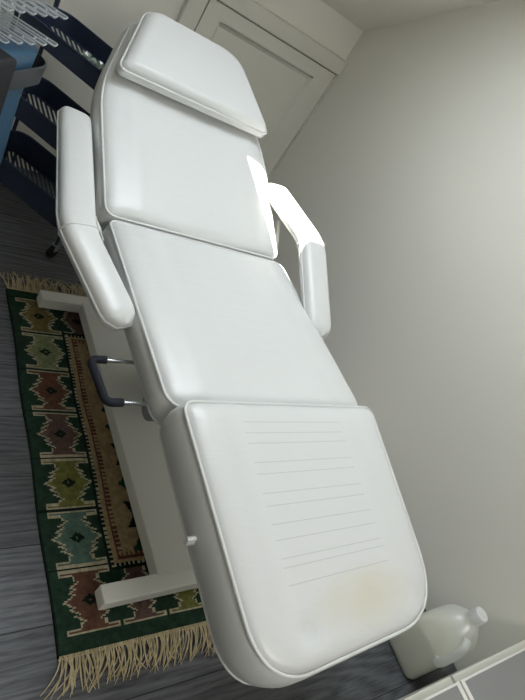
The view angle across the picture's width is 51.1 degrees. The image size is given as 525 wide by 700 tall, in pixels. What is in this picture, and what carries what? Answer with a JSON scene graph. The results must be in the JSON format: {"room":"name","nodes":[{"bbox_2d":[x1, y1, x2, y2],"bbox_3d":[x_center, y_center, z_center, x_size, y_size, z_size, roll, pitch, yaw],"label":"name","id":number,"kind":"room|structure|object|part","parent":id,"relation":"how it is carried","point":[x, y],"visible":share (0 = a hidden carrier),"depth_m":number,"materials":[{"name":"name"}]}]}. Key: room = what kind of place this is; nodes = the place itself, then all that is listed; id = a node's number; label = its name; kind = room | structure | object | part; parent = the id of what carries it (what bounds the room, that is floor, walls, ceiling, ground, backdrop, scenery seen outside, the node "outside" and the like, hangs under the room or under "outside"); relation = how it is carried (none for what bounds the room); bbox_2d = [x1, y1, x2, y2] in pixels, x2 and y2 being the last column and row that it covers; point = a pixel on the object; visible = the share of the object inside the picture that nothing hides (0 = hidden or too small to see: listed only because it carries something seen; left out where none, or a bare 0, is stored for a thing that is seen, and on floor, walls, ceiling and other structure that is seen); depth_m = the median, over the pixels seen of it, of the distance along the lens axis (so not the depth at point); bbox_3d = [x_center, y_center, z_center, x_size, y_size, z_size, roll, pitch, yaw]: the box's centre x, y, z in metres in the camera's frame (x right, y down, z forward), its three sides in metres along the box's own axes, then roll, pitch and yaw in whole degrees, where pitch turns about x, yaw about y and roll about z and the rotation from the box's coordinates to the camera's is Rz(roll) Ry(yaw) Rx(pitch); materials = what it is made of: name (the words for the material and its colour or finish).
{"room":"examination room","nodes":[
{"label":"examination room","id":0,"kind":"room"},
{"bbox_2d":[0,0,363,155],"bbox_3d":[-1.244,-1.373,1.893,3.598,1.259,0.120,8,44,-39],"label":"wall","id":1,"kind":"structure","parent":0,"point":[107,19],"depth_m":2.37,"materials":[{"name":"white paint"}]},
{"bbox_2d":[6,151,37,172],"bbox_3d":[-1.867,-0.990,1.894,2.730,0.090,0.014,8,44,-39],"label":"baseboard","id":2,"kind":"structure","parent":1,"relation":"attached to","point":[9,151],"depth_m":2.53,"materials":[{"name":"white paint"}]},
{"bbox_2d":[176,0,346,180],"bbox_3d":[-0.203,-1.105,2.749,0.857,1.112,0.068,8,44,-39],"label":"door","id":3,"kind":"structure","parent":1,"relation":"in","point":[286,97],"depth_m":2.62,"materials":[{"name":"white paint"}]},
{"bbox_2d":[0,166,456,699],"bbox_3d":[-0.703,0.973,0.837,3.838,0.080,5.207,8,44,-39],"label":"floor","id":4,"kind":"structure","parent":0,"point":[29,663],"depth_m":1.48,"materials":[{"name":"grey wood"}]},
{"bbox_2d":[0,27,46,163],"bbox_3d":[-0.848,-0.373,1.415,0.150,0.895,0.493,34,33,-9],"label":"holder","id":5,"kind":"object","parent":4,"relation":"on","point":[22,66],"visible":0.95,"depth_m":1.31,"materials":[{"name":"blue plastic"}]},
{"bbox_2d":[0,0,67,46],"bbox_3d":[-0.606,-0.764,1.214,0.182,0.087,0.316,39,32,-1],"label":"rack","id":6,"kind":"object","parent":5,"relation":"on","point":[12,2],"visible":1,"depth_m":1.28,"materials":[{"name":"plastic"}]},
{"bbox_2d":[0,0,112,257],"bbox_3d":[-0.768,-0.864,2.107,0.526,0.879,0.295,40,32,0],"label":"trolley","id":7,"kind":"object","parent":4,"relation":"on","point":[23,145],"visible":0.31,"depth_m":2.12,"materials":[{"name":"blue metal"}]},
{"bbox_3d":[-1.014,-0.959,2.059,0.015,0.680,0.015,40,32,0],"label":"post","id":8,"kind":"part","parent":7,"relation":"part of","materials":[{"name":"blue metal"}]},
{"bbox_3d":[-0.951,-1.034,2.213,0.015,0.680,0.015,40,32,0],"label":"post","id":9,"kind":"part","parent":7,"relation":"part of","materials":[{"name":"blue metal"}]},
{"bbox_2d":[0,130,57,228],"bbox_3d":[-0.903,-0.697,2.251,0.473,0.102,0.489,8,44,-39],"label":"tray","id":10,"kind":"object","parent":7,"relation":"on","point":[23,145],"depth_m":2.30,"materials":[{"name":"blue plastic"}]},
{"bbox_3d":[-0.764,-1.264,1.917,0.022,0.149,0.201,40,32,0],"label":"push handle","id":11,"kind":"part","parent":7,"relation":"part of","materials":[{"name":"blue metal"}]},
{"bbox_2d":[15,77,89,149],"bbox_3d":[-0.761,-0.868,2.110,0.497,0.082,0.261,40,32,0],"label":"tray","id":12,"kind":"object","parent":7,"relation":"on","point":[47,93],"depth_m":2.16,"materials":[{"name":"blue plastic"}]},
{"bbox_3d":[-0.812,-0.448,2.194,0.013,0.073,0.014,40,32,0],"label":"caster stem","id":13,"kind":"part","parent":7,"relation":"part of","materials":[{"name":"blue metal"}]},
{"bbox_2d":[16,2,112,89],"bbox_3d":[-0.615,-1.045,1.964,0.473,0.070,0.489,8,44,-39],"label":"tray","id":14,"kind":"object","parent":7,"relation":"on","point":[76,31],"depth_m":1.88,"materials":[{"name":"blue plastic"}]},
{"bbox_2d":[80,51,103,70],"bbox_3d":[-0.551,-0.997,1.989,0.246,0.023,0.058,40,32,0],"label":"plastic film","id":15,"kind":"object","parent":7,"relation":"in","point":[87,55],"visible":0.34,"depth_m":1.99,"materials":[{"name":"clear plastic"}]},
{"bbox_2d":[0,271,215,699],"bbox_3d":[-0.433,0.279,1.860,0.812,0.015,1.456,8,44,-39],"label":"rug","id":16,"kind":"object","parent":4,"relation":"on","point":[89,536],"visible":0.38,"depth_m":1.57,"materials":[{"name":"fabric"}]},
{"bbox_2d":[37,12,427,687],"bbox_3d":[-0.199,-0.086,1.599,0.888,1.004,1.907,13,41,-35],"label":"chair","id":17,"kind":"object","parent":16,"relation":"on","point":[256,479],"visible":1,"depth_m":1.38,"materials":[{"name":"leather"}]},
{"bbox_3d":[-0.459,-0.369,1.403,0.161,0.174,0.730,7,45,-40],"label":"armrest","id":18,"kind":"part","parent":17,"relation":"part of","materials":[{"name":"white leather"}]},
{"bbox_3d":[-0.350,0.067,1.212,0.048,0.035,0.153,7,45,-40],"label":"adjusting lever","id":19,"kind":"part","parent":17,"relation":"part of","materials":[{"name":"black plastic"}]},
{"bbox_3d":[-0.298,0.031,1.321,0.202,0.011,0.010,7,45,-40],"label":"rod","id":20,"kind":"part","parent":17,"relation":"part of","materials":[{"name":"silver metal"}]},
{"bbox_3d":[-0.239,0.122,1.240,0.202,0.011,0.010,7,45,-40],"label":"rod","id":21,"kind":"part","parent":17,"relation":"part of","materials":[{"name":"silver metal"}]},
{"bbox_2d":[91,25,275,260],"bbox_3d":[-0.250,-0.682,1.811,0.648,0.105,0.755,7,70,-40],"label":"cushion","id":22,"kind":"object","parent":17,"relation":"on","point":[162,164],"depth_m":1.69,"materials":[{"name":"leather"}]},
{"bbox_2d":[116,12,265,137],"bbox_3d":[-0.214,-0.916,1.799,0.564,0.060,0.286,7,69,-40],"label":"pillow","id":23,"kind":"object","parent":17,"relation":"on","point":[162,55],"depth_m":1.74,"materials":[{"name":"white leather"}]},
{"bbox_2d":[102,222,355,423],"bbox_3d":[-0.084,-0.067,1.534,0.648,0.106,0.628,7,47,-40],"label":"seat cushion","id":24,"kind":"object","parent":17,"relation":"on","point":[214,321],"depth_m":1.43,"materials":[{"name":"leather"}]},
{"bbox_2d":[160,403,425,687],"bbox_3d":[0.109,0.387,1.236,0.628,0.138,0.558,7,55,-40],"label":"cushion","id":25,"kind":"object","parent":17,"relation":"on","point":[305,554],"depth_m":1.11,"materials":[{"name":"leather"}]},
{"bbox_3d":[0.122,-0.315,1.875,0.130,0.193,0.612,7,45,-40],"label":"armrest","id":26,"kind":"part","parent":17,"relation":"part of","materials":[{"name":"white leather"}]},
{"bbox_2d":[400,677,467,699],"bbox_3d":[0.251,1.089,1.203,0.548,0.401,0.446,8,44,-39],"label":"cabinet door","id":27,"kind":"structure","parent":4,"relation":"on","point":[445,689],"depth_m":1.34,"materials":[{"name":"white wood"}]},
{"bbox_3d":[0.360,0.970,1.092,0.520,0.006,0.423,8,44,-39],"label":"panel","id":28,"kind":"part","parent":27,"relation":"part of","materials":[{"name":"grey laminate"}]},
{"bbox_2d":[389,604,487,678],"bbox_3d":[0.581,0.930,1.785,0.181,0.339,0.159,8,44,-39],"label":"plastic jug","id":29,"kind":"object","parent":4,"relation":"on","point":[442,635],"visible":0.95,"depth_m":1.74,"materials":[{"name":"white plastic"}]},
{"bbox_3d":[0.578,0.935,1.685,0.027,0.150,0.056,44,33,8],"label":"handle","id":30,"kind":"part","parent":29,"relation":"part of","materials":[{"name":"plastic"}]},
{"bbox_2d":[398,639,524,699],"bbox_3d":[0.673,1.149,1.554,0.540,0.401,0.446,8,44,-39],"label":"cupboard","id":31,"kind":"object","parent":4,"relation":"on","point":[500,675],"visible":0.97,"depth_m":1.47,"materials":[{"name":"white wood"}]},
{"bbox_3d":[0.782,1.030,1.442,0.512,0.006,0.423,8,44,-39],"label":"panel","id":32,"kind":"part","parent":31,"relation":"part of","materials":[{"name":"grey laminate"}]},
{"bbox_2d":[268,0,524,670],"bbox_3d":[1.517,0.211,1.220,0.120,2.887,5.207,8,44,-39],"label":"wall","id":33,"kind":"structure","parent":0,"point":[409,170],"depth_m":2.19,"materials":[{"name":"white paint"}]},
{"bbox_2d":[321,0,498,31],"bbox_3d":[-0.015,-1.406,0.416,3.838,1.847,2.587,8,44,-39],"label":"ceiling","id":34,"kind":"structure","parent":0,"point":[367,15],"depth_m":2.41,"materials":[{"name":"white paint"}]}
]}

